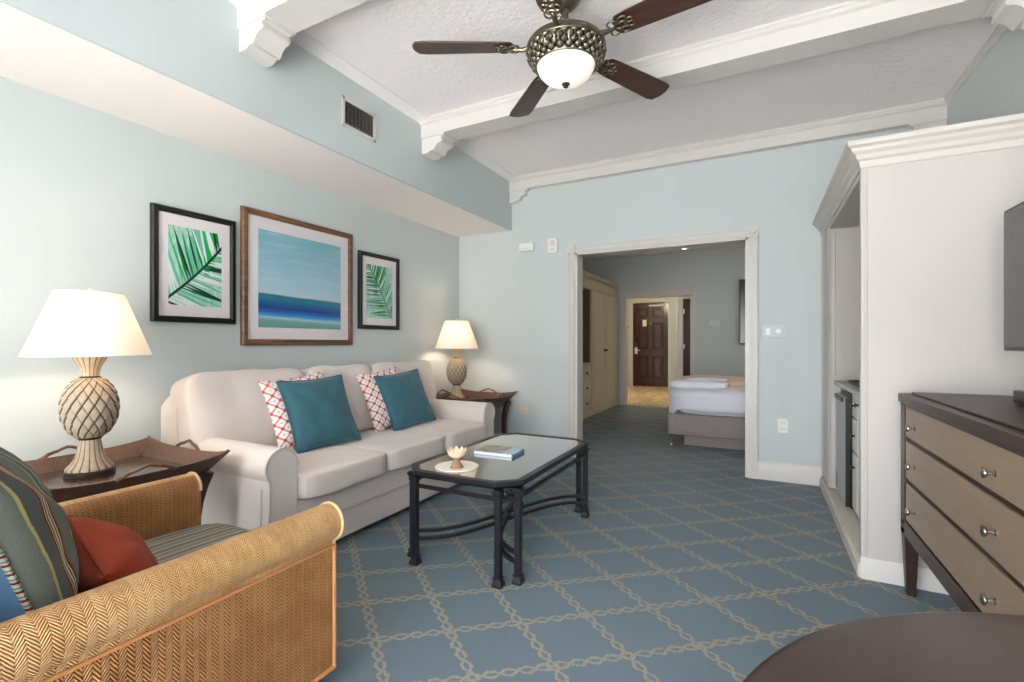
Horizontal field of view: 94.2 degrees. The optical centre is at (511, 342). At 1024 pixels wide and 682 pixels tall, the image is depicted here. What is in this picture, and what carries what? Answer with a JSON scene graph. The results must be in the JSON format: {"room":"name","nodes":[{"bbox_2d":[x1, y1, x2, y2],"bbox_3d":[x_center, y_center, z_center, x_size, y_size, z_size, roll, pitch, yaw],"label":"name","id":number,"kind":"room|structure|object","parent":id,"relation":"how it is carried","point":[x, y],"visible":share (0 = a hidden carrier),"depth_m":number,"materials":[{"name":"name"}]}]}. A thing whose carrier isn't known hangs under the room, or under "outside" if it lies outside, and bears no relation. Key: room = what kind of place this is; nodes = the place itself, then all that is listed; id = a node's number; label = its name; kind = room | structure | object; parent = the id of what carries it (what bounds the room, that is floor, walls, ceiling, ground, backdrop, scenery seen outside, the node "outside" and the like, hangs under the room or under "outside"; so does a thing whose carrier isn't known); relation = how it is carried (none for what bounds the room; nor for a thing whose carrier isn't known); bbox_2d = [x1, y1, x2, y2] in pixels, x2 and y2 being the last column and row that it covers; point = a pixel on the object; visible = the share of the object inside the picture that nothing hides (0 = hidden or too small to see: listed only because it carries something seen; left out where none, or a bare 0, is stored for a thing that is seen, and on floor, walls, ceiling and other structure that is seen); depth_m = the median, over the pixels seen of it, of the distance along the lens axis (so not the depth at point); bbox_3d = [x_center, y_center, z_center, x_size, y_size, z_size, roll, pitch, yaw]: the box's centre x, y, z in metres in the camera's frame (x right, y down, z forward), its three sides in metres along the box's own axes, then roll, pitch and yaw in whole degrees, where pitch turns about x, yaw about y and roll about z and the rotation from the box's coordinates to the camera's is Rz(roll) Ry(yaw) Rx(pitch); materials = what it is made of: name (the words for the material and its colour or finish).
{"room":"hotel room","nodes":[
{"label":"hotel room","id":0,"kind":"room"},
{"bbox_2d":[0,76,458,460],"bbox_3d":[-1.970,-0.345,2.764,0.100,2.930,5.780,0,0,28],"label":"wall","id":1,"kind":"structure","parent":0,"point":[79,183],"depth_m":2.54,"materials":[{"name":"teal paint"}]},
{"bbox_2d":[150,202,235,323],"bbox_3d":[-1.869,-0.445,2.815,0.032,0.650,0.470,0,0,28],"label":"framed picture","id":2,"kind":"object","parent":1,"relation":"attached to","point":[193,254],"visible":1,"depth_m":2.79},
{"bbox_2d":[168,224,221,307],"bbox_3d":[-1.870,-0.445,2.816,0.001,0.453,0.299,0,0,28],"label":"artwork","id":3,"kind":"object","parent":2,"relation":"attached to","point":[194,252],"depth_m":2.81},
{"bbox_2d":[240,205,352,344],"bbox_3d":[-1.525,-0.435,3.475,0.032,0.900,0.934,0,0,28],"label":"framed picture","id":4,"kind":"object","parent":1,"relation":"attached to","point":[296,276],"visible":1,"depth_m":3.40,"materials":[{"name":"brown wood"}]},
{"bbox_2d":[258,228,340,329],"bbox_3d":[-1.526,-0.435,3.476,0.001,0.658,0.702,0,0,28],"label":"artwork","id":5,"kind":"object","parent":4,"relation":"attached to","point":[299,279],"depth_m":3.43},
{"bbox_2d":[357,250,399,329],"bbox_3d":[-1.160,-0.447,4.175,0.032,0.653,0.492,0,0,28],"label":"framed picture","id":6,"kind":"object","parent":1,"relation":"attached to","point":[378,276],"visible":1,"depth_m":4.15},
{"bbox_2d":[366,263,391,318],"bbox_3d":[-1.161,-0.447,4.175,0.001,0.456,0.321,0,0,28],"label":"artwork","id":7,"kind":"object","parent":6,"relation":"attached to","point":[378,275],"depth_m":4.16},
{"bbox_2d":[0,2,508,236],"bbox_3d":[-1.617,-1.195,2.636,0.645,0.030,5.680,0,0,28],"label":"soffit underside","id":8,"kind":"structure","parent":0,"point":[36,53],"depth_m":2.48,"materials":[{"name":"white paint"}]},
{"bbox_2d":[0,0,511,230],"bbox_3d":[-1.322,-1.445,2.482,0.020,0.530,5.680,0,0,28],"label":"wall","id":9,"kind":"structure","parent":0,"point":[194,44],"depth_m":2.53,"materials":[{"name":"teal paint"}]},
{"bbox_2d":[237,13,294,67],"bbox_3d":[-1.236,-1.517,2.397,0.212,0.126,0.169,0,0,28],"label":"trim","id":10,"kind":"structure","parent":9,"relation":"attached to","point":[263,39],"depth_m":2.37,"materials":[{"name":"beige paint"}]},
{"bbox_2d":[234,0,368,32],"bbox_3d":[0.210,-1.645,1.643,3.473,0.130,0.229,0,0,28],"label":"trim","id":11,"kind":"structure","parent":9,"relation":"attached to","point":[297,15],"depth_m":2.28,"materials":[{"name":"beige paint"}]},
{"bbox_2d":[289,31,427,122],"bbox_3d":[-0.957,-1.695,3.069,0.085,0.030,1.277,0,0,28],"label":"trim","id":12,"kind":"structure","parent":9,"relation":"attached to","point":[300,38],"depth_m":2.99,"materials":[{"name":"white painted wood"}]},
{"bbox_2d":[342,95,375,141],"bbox_3d":[-0.990,-1.450,3.088,0.009,0.190,0.290,0,0,28],"label":"air vent","id":13,"kind":"object","parent":9,"relation":"in","point":[355,117],"visible":1,"depth_m":3.08,"materials":[{"name":"black metal"}]},
{"bbox_2d":[421,132,456,160],"bbox_3d":[-0.566,-1.517,3.682,0.212,0.126,0.169,0,0,28],"label":"trim","id":14,"kind":"structure","parent":9,"relation":"attached to","point":[435,146],"depth_m":3.65,"materials":[{"name":"beige paint"}]},
{"bbox_2d":[452,140,514,180],"bbox_3d":[-0.287,-1.695,4.354,0.085,0.030,1.275,0,0,28],"label":"trim","id":15,"kind":"structure","parent":9,"relation":"attached to","point":[463,146],"depth_m":4.38,"materials":[{"name":"white paint"}]},
{"bbox_2d":[420,0,991,139],"bbox_3d":[0.880,-1.645,2.928,3.473,0.130,0.229,0,0,28],"label":"ceiling beam","id":16,"kind":"structure","parent":9,"relation":"attached to","point":[852,23],"depth_m":2.65,"materials":[{"name":"beige paint"}]},
{"bbox_2d":[320,386,961,681],"bbox_3d":[2.269,1.170,5.217,5.600,0.100,14.050,0,0,28],"label":"floor","id":17,"kind":"structure","parent":0,"point":[683,566],"depth_m":2.24,"materials":[{"name":"blue carpet"}]},
{"bbox_2d":[23,436,230,515],"bbox_3d":[-1.759,0.798,2.056,0.727,0.643,0.697,0,0,28],"label":"tray table","id":18,"kind":"object","parent":17,"relation":"on","point":[149,459],"visible":0.48,"depth_m":2.13,"materials":[{"name":"brown wood"}]},
{"bbox_2d":[18,287,152,478],"bbox_3d":[-1.847,0.163,2.082,0.440,0.816,0.440,0,0,24],"label":"table lamp","id":19,"kind":"object","parent":18,"relation":"on","point":[89,327],"visible":1,"depth_m":2.00,"materials":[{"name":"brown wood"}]},
{"bbox_2d":[0,471,344,681],"bbox_3d":[-1.169,0.645,1.238,0.893,0.950,1.155,0,0,28],"label":"armchair","id":20,"kind":"object","parent":17,"relation":"on","point":[221,602],"visible":0.89,"depth_m":1.23,"materials":[{"name":"wicker"}]},
{"bbox_2d":[0,447,78,622],"bbox_3d":[-1.198,0.455,1.109,0.497,0.475,0.268,0,0,41],"label":"throw pillow","id":21,"kind":"object","parent":20,"relation":"on","point":[39,560],"visible":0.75,"depth_m":1.01,"materials":[{"name":"fabric"}]},
{"bbox_2d":[67,515,158,593],"bbox_3d":[-1.130,0.633,1.337,0.407,0.254,0.204,0,0,28],"label":"throw pillow","id":22,"kind":"object","parent":20,"relation":"on","point":[107,552],"visible":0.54,"depth_m":1.28,"materials":[{"name":"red fabric"}]},
{"bbox_2d":[144,523,250,563],"bbox_3d":[-1.111,0.750,1.346,0.652,0.141,0.911,0,0,28],"label":"seat cushion","id":23,"kind":"object","parent":20,"relation":"on","point":[167,541],"depth_m":1.69,"materials":[{"name":"fabric"}]},
{"bbox_2d":[161,360,494,539],"bbox_3d":[-1.018,0.637,3.344,0.963,0.966,2.151,0,0,28],"label":"sofa","id":24,"kind":"object","parent":17,"relation":"on","point":[259,482],"visible":0.62,"depth_m":2.67,"materials":[{"name":"beige fabric"}]},
{"bbox_2d":[170,368,304,448],"bbox_3d":[-1.587,0.417,2.868,0.306,0.525,0.765,0,0,28],"label":"cushion","id":25,"kind":"object","parent":24,"relation":"on","point":[205,406],"depth_m":2.63,"materials":[{"name":"beige fabric"}]},
{"bbox_2d":[258,371,323,448],"bbox_3d":[-1.322,0.425,3.007,0.201,0.468,0.487,0,0,28],"label":"throw pillow","id":26,"kind":"object","parent":24,"relation":"on","point":[271,393],"visible":0.23,"depth_m":2.84,"materials":[{"name":"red fabric"}]},
{"bbox_2d":[276,374,361,453],"bbox_3d":[-1.210,0.435,3.010,0.225,0.444,0.481,0,0,33],"label":"throw pillow","id":27,"kind":"object","parent":24,"relation":"on","point":[319,413],"visible":1,"depth_m":2.94,"materials":[{"name":"teal fabric"}]},
{"bbox_2d":[301,364,373,430],"bbox_3d":[-1.270,0.419,3.478,0.307,0.525,0.615,0,0,28],"label":"cushion","id":28,"kind":"object","parent":24,"relation":"on","point":[357,403],"depth_m":3.47,"materials":[{"name":"beige fabric"}]},
{"bbox_2d":[293,445,385,498],"bbox_3d":[-1.182,0.720,2.761,0.714,0.152,0.608,0,0,28],"label":"seat cushion","id":29,"kind":"object","parent":24,"relation":"on","point":[326,471],"depth_m":2.60,"materials":[{"name":"beige fabric"}]},
{"bbox_2d":[356,366,398,431],"bbox_3d":[-0.968,0.425,3.691,0.195,0.475,0.500,0,0,28],"label":"throw pillow","id":30,"kind":"object","parent":24,"relation":"on","point":[375,403],"visible":0.45,"depth_m":3.53,"materials":[{"name":"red fabric"}]},
{"bbox_2d":[332,428,444,470],"bbox_3d":[-0.904,0.720,3.294,0.715,0.153,0.595,0,0,28],"label":"seat cushion","id":31,"kind":"object","parent":24,"relation":"on","point":[402,448],"depth_m":3.14,"materials":[{"name":"beige fabric"}]},
{"bbox_2d":[368,360,435,403],"bbox_3d":[-0.954,0.419,4.086,0.308,0.523,0.757,0,0,28],"label":"cushion","id":32,"kind":"object","parent":24,"relation":"on","point":[424,368],"depth_m":4.20,"materials":[{"name":"beige fabric"}]},
{"bbox_2d":[373,369,436,430],"bbox_3d":[-0.832,0.440,3.733,0.223,0.455,0.489,0,0,34],"label":"throw pillow","id":33,"kind":"object","parent":24,"relation":"on","point":[407,404],"visible":0.99,"depth_m":3.65,"materials":[{"name":"teal fabric"}]},
{"bbox_2d":[387,418,486,451],"bbox_3d":[-0.632,0.720,3.817,0.711,0.153,0.585,0,0,28],"label":"seat cushion","id":34,"kind":"object","parent":24,"relation":"on","point":[458,432],"depth_m":3.66,"materials":[{"name":"beige fabric"}]},
{"bbox_2d":[436,388,516,432],"bbox_3d":[-0.407,0.798,4.746,0.727,0.643,0.697,0,0,28],"label":"tray table","id":35,"kind":"object","parent":17,"relation":"on","point":[498,399],"visible":0.52,"depth_m":4.82,"materials":[{"name":"brown wood"}]},
{"bbox_2d":[434,319,478,398],"bbox_3d":[-0.553,0.163,4.758,0.440,0.816,0.440,0,0,24],"label":"table lamp","id":36,"kind":"object","parent":35,"relation":"on","point":[456,335],"visible":0.99,"depth_m":4.66,"materials":[{"name":"brown wood"}]},
{"bbox_2d":[407,433,589,589],"bbox_3d":[-0.023,0.880,2.787,0.666,0.480,1.144,0,0,28],"label":"coffee table","id":37,"kind":"object","parent":17,"relation":"on","point":[542,453],"visible":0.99,"depth_m":2.50,"materials":[{"name":"black metal"}]},
{"bbox_2d":[436,461,477,472],"bbox_3d":[-0.285,0.640,2.463,0.216,0.006,0.216,0,0,28],"label":"plate","id":38,"kind":"object","parent":37,"relation":"on","point":[468,466],"visible":0.73,"depth_m":2.43,"materials":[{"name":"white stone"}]},
{"bbox_2d":[447,446,465,468],"bbox_3d":[-0.283,0.588,2.437,0.098,0.098,0.101,0,0,28],"label":"footed bowl","id":39,"kind":"object","parent":38,"relation":"on","point":[457,453],"visible":1,"depth_m":2.42,"materials":[{"name":"beige ceramic"}]},
{"bbox_2d":[447,446,465,457],"bbox_3d":[-0.283,0.564,2.437,0.098,0.050,0.101,0,0,28],"label":"cup","id":40,"kind":"object","parent":39,"relation":"on","point":[456,453],"depth_m":2.41,"materials":[{"name":"beige glass"}]},
{"bbox_2d":[473,445,523,457],"bbox_3d":[-0.076,0.633,2.786,0.248,0.020,0.170,0,0,25],"label":"magazine","id":41,"kind":"object","parent":37,"relation":"on","point":[491,450],"visible":1,"depth_m":2.76,"materials":[{"name":"paper"}]},
{"bbox_2d":[583,270,617,419],"bbox_3d":[0.903,0.025,7.407,0.712,2.190,3.210,0,0,28],"label":"wardrobe","id":42,"kind":"object","parent":17,"relation":"on","point":[600,295],"visible":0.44,"depth_m":7.66,"materials":[{"name":"beige paint"}]},
{"bbox_2d":[668,386,744,449],"bbox_3d":[3.009,0.545,5.380,2.231,1.150,1.697,0,0,28],"label":"bed","id":43,"kind":"object","parent":17,"relation":"on","point":[715,418],"visible":0.24,"depth_m":5.00,"materials":[{"name":"beige fabric"}]},
{"bbox_2d":[670,377,727,388],"bbox_3d":[2.064,0.448,5.262,0.589,0.135,0.290,0,0,28],"label":"folded towel","id":44,"kind":"object","parent":43,"relation":"on","point":[691,382],"visible":0.97,"depth_m":5.16,"materials":[{"name":"white fabric"}]},
{"bbox_2d":[669,386,744,415],"bbox_3d":[3.010,0.685,5.380,2.215,0.422,1.675,0,0,28],"label":"duvet","id":45,"kind":"object","parent":43,"relation":"on","point":[729,401],"depth_m":4.99,"materials":[{"name":"white fabric"}]},
{"bbox_2d":[679,375,744,386],"bbox_3d":[2.421,0.456,5.727,0.753,0.113,0.905,0,0,28],"label":"folded blanket","id":46,"kind":"object","parent":43,"relation":"on","point":[733,381],"visible":0.4,"depth_m":5.50,"materials":[{"name":"beige fabric"}]},
{"bbox_2d":[850,394,859,518],"bbox_3d":[2.189,0.660,2.481,0.618,0.745,0.745,0,0,28],"label":"base cabinet","id":47,"kind":"object","parent":17,"relation":"on","point":[855,405],"visible":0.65,"depth_m":2.81,"materials":[{"name":"paint"}]},
{"bbox_2d":[834,380,859,397],"bbox_3d":[2.283,0.275,2.675,0.652,0.026,1.175,0,0,28],"label":"countertop","id":48,"kind":"structure","parent":47,"relation":"on","point":[845,385],"depth_m":2.87,"materials":[{"name":"grey stone"}]},
{"bbox_2d":[848,380,859,386],"bbox_3d":[2.198,0.254,2.745,0.320,0.016,0.800,0,0,28],"label":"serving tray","id":49,"kind":"object","parent":48,"relation":"on","point":[854,382],"visible":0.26,"depth_m":3.05,"materials":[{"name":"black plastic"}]},
{"bbox_2d":[742,612,1023,681],"bbox_3d":[0.622,0.749,0.140,1.084,0.738,1.084,0,0,28],"label":"round table","id":50,"kind":"object","parent":17,"relation":"on","point":[919,646],"visible":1,"depth_m":0.58,"materials":[{"name":"brown wood"}]},
{"bbox_2d":[812,113,1023,594],"bbox_3d":[2.332,0.084,2.818,0.795,2.072,1.705,0,0,28],"label":"tall cabinet","id":51,"kind":"object","parent":17,"relation":"on","point":[910,225],"visible":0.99,"depth_m":2.20,"materials":[{"name":"white paint"}]},
{"bbox_2d":[835,389,854,508],"bbox_3d":[2.397,0.676,3.037,0.518,0.713,0.418,0,0,28],"label":"mini fridge","id":52,"kind":"object","parent":51,"relation":"on","point":[844,416],"visible":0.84,"depth_m":3.01,"materials":[{"name":"black plastic"}]},
{"bbox_2d":[898,392,1023,614],"bbox_3d":[1.612,0.668,1.274,0.609,0.903,1.711,0,0,28],"label":"dresser","id":53,"kind":"object","parent":17,"relation":"on","point":[962,455],"visible":1,"depth_m":1.51,"materials":[{"name":"brown wood"}]},
{"bbox_2d":[1013,390,1023,404],"bbox_3d":[1.837,0.193,1.557,0.223,0.049,0.200,0,0,28],"label":"cable box","id":54,"kind":"object","parent":53,"relation":"on","point":[1018,395],"visible":1,"depth_m":1.66,"materials":[{"name":"black plastic"}]},
{"bbox_2d":[628,297,668,386],"bbox_3d":[3.724,-0.130,12.223,1.700,2.500,0.120,0,0,28],"label":"wall","id":55,"kind":"structure","parent":0,"point":[654,298],"depth_m":12.49,"materials":[{"name":"paint"}]},
{"bbox_2d":[630,299,668,386],"bbox_3d":[3.550,0.002,12.225,1.038,2.236,0.038,0,0,28],"label":"trim","id":56,"kind":"structure","parent":55,"relation":"attached to","point":[658,300],"depth_m":12.43,"materials":[{"name":"beige paint"}]},
{"bbox_2d":[633,302,667,386],"bbox_3d":[3.560,0.043,12.245,0.890,2.145,0.122,0,0,28],"label":"door","id":57,"kind":"structure","parent":55,"relation":"in","point":[650,320],"depth_m":12.26,"materials":[{"name":"brown wood"}]},
{"bbox_2d":[301,0,998,175],"bbox_3d":[-0.057,-1.760,1.851,4.338,0.100,5.930,0,0,28],"label":"ceiling","id":58,"kind":"structure","parent":0,"point":[376,37],"depth_m":3.01,"materials":[{"name":"white paint"}]},
{"bbox_2d":[412,0,712,116],"bbox_3d":[0.279,-1.481,2.299,1.430,0.458,1.430,0,0,28],"label":"ceiling fan","id":59,"kind":"object","parent":58,"relation":"hanging from","point":[563,54],"visible":1,"depth_m":2.27,"materials":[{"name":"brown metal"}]},
{"bbox_2d":[583,247,744,403],"bbox_3d":[3.694,-0.220,7.841,5.300,2.680,0.120,0,0,28],"label":"wall","id":60,"kind":"structure","parent":0,"point":[716,274],"depth_m":8.02,"materials":[{"name":"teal paint"}]},
{"bbox_2d":[619,288,696,404],"bbox_3d":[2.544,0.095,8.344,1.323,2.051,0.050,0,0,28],"label":"trim","id":61,"kind":"structure","parent":60,"relation":"attached to","point":[693,291],"depth_m":8.37,"materials":[{"name":"beige paint"}]},
{"bbox_2d":[709,320,719,325],"bbox_3d":[3.373,-0.335,7.927,0.170,0.110,0.023,0,0,28],"label":"light switch","id":62,"kind":"object","parent":60,"relation":"attached to","point":[711,322],"visible":1,"depth_m":7.93,"materials":[{"name":"white plastic"}]},
{"bbox_2d":[739,279,744,343],"bbox_3d":[4.225,-0.505,7.455,1.200,1.050,0.073,0,0,28],"label":"television","id":63,"kind":"object","parent":60,"relation":"attached to","point":[741,281],"visible":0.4,"depth_m":7.68,"materials":[{"name":"black plastic"}]},
{"bbox_2d":[583,243,744,260],"bbox_3d":[2.760,-1.610,6.050,5.500,0.100,4.120,0,0,28],"label":"ceiling","id":64,"kind":"structure","parent":0,"point":[732,245],"depth_m":8.11,"materials":[{"name":"white paint"}]},
{"bbox_2d":[669,297,676,388],"bbox_3d":[4.740,-0.130,10.216,2.240,2.500,2.500,0,0,28],"label":"wall","id":65,"kind":"structure","parent":0,"point":[672,300],"depth_m":9.59,"materials":[{"name":"paint"}]},
{"bbox_2d":[677,296,689,378],"bbox_3d":[3.737,0.062,9.308,0.968,2.116,0.038,0,0,28],"label":"trim","id":66,"kind":"structure","parent":65,"relation":"attached to","point":[679,298],"depth_m":9.49,"materials":[{"name":"beige paint"}]},
{"bbox_2d":[683,299,689,375],"bbox_3d":[3.761,0.120,9.359,0.745,1.990,0.075,0,0,28],"label":"door","id":67,"kind":"structure","parent":65,"relation":"in","point":[686,302],"depth_m":9.49,"materials":[{"name":"brown wood"}]},
{"bbox_2d":[459,128,911,475],"bbox_3d":[1.856,-0.295,4.113,5.438,2.830,0.150,0,0,28],"label":"wall","id":68,"kind":"structure","parent":0,"point":[514,303],"depth_m":4.30,"materials":[{"name":"teal paint"}]},
{"bbox_2d":[509,188,529,204],"bbox_3d":[0.079,-1.517,4.917,0.212,0.126,0.067,0,0,28],"label":"trim","id":69,"kind":"structure","parent":68,"relation":"attached to","point":[515,196],"depth_m":4.91,"materials":[{"name":"beige paint"}]},
{"bbox_2d":[521,402,527,414],"bbox_3d":[0.126,0.680,4.924,0.084,0.124,0.012,0,0,28],"label":"wall outlet","id":70,"kind":"object","parent":68,"relation":"attached to","point":[524,406],"visible":1,"depth_m":4.92,"materials":[{"name":"beige plastic"}]},
{"bbox_2d":[519,242,534,251],"bbox_3d":[0.153,-0.985,4.889,0.160,0.080,0.048,0,0,28],"label":"fire alarm","id":71,"kind":"object","parent":68,"relation":"attached to","point":[523,247],"visible":1,"depth_m":4.87,"materials":[{"name":"white plastic"}]},
{"bbox_2d":[548,238,557,253],"bbox_3d":[0.408,-0.975,4.763,0.100,0.150,0.036,0,0,28],"label":"fire alarm strobe","id":72,"kind":"object","parent":68,"relation":"attached to","point":[552,242],"visible":1,"depth_m":4.75,"materials":[{"name":"white plastic"}]},
{"bbox_2d":[549,240,554,245],"bbox_3d":[0.402,-1.000,4.750,0.064,0.064,0.006,0,0,28],"label":"grille","id":73,"kind":"object","parent":72,"relation":"attached to","point":[551,242],"depth_m":4.75,"materials":[{"name":"beige paint"}]},
{"bbox_2d":[567,226,757,478],"bbox_3d":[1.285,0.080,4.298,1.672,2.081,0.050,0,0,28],"label":"trim","id":74,"kind":"structure","parent":68,"relation":"attached to","point":[751,232],"depth_m":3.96,"materials":[{"name":"beige paint"}]},
{"bbox_2d":[509,98,946,190],"bbox_3d":[1.518,-1.645,4.152,3.473,0.130,0.093,0,0,28],"label":"trim","id":75,"kind":"structure","parent":68,"relation":"attached to","point":[898,117],"depth_m":3.91,"materials":[{"name":"beige paint"}]},
{"bbox_2d":[762,325,784,337],"bbox_3d":[2.129,-0.093,3.873,0.162,0.097,0.024,0,0,28],"label":"light switch","id":76,"kind":"object","parent":68,"relation":"attached to","point":[767,331],"visible":1,"depth_m":3.88,"materials":[{"name":"white plastic"}]},
{"bbox_2d":[778,418,787,432],"bbox_3d":[2.192,0.670,3.847,0.072,0.116,0.012,0,0,28],"label":"wall outlet","id":77,"kind":"object","parent":68,"relation":"attached to","point":[782,423],"visible":1,"depth_m":3.84,"materials":[{"name":"white plastic"}]},
{"bbox_2d":[758,460,821,485],"bbox_3d":[2.227,1.045,3.825,0.448,0.150,0.018,0,0,28],"label":"baseboard","id":78,"kind":"structure","parent":68,"relation":"attached to","point":[767,470],"depth_m":3.81,"materials":[{"name":"beige paint"}]},
{"bbox_2d":[906,118,946,130],"bbox_3d":[2.970,-1.517,3.410,0.212,0.126,0.067,0,0,28],"label":"trim","id":79,"kind":"structure","parent":68,"relation":"attached to","point":[943,121],"depth_m":3.38,"materials":[{"name":"beige paint"}]},
{"bbox_2d":[947,28,1023,124],"bbox_3d":[1.788,-0.295,0.805,0.100,2.830,5.780,0,0,28],"label":"wall","id":80,"kind":"structure","parent":0,"point":[995,88],"depth_m":2.65,"materials":[{"name":"teal paint"}]},
{"bbox_2d":[944,24,1007,104],"bbox_3d":[2.743,-1.689,2.773,0.026,0.042,1.275,0,0,28],"label":"trim","id":81,"kind":"structure","parent":80,"relation":"attached to","point":[998,32],"depth_m":2.84,"materials":[{"name":"beige paint"}]},
{"bbox_2d":[982,0,1023,30],"bbox_3d":[2.326,-1.517,2.175,0.212,0.126,0.169,0,0,28],"label":"trim","id":82,"kind":"structure","parent":80,"relation":"attached to","point":[1009,13],"depth_m":2.19,"materials":[{"name":"beige paint"}]},
{"bbox_2d":[1004,201,1023,350],"bbox_3d":[1.846,-0.245,1.363,0.313,0.550,1.005,0,0,28],"label":"television","id":83,"kind":"object","parent":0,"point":[1014,216],"visible":1,"depth_m":1.79,"materials":[{"name":"black plastic"}]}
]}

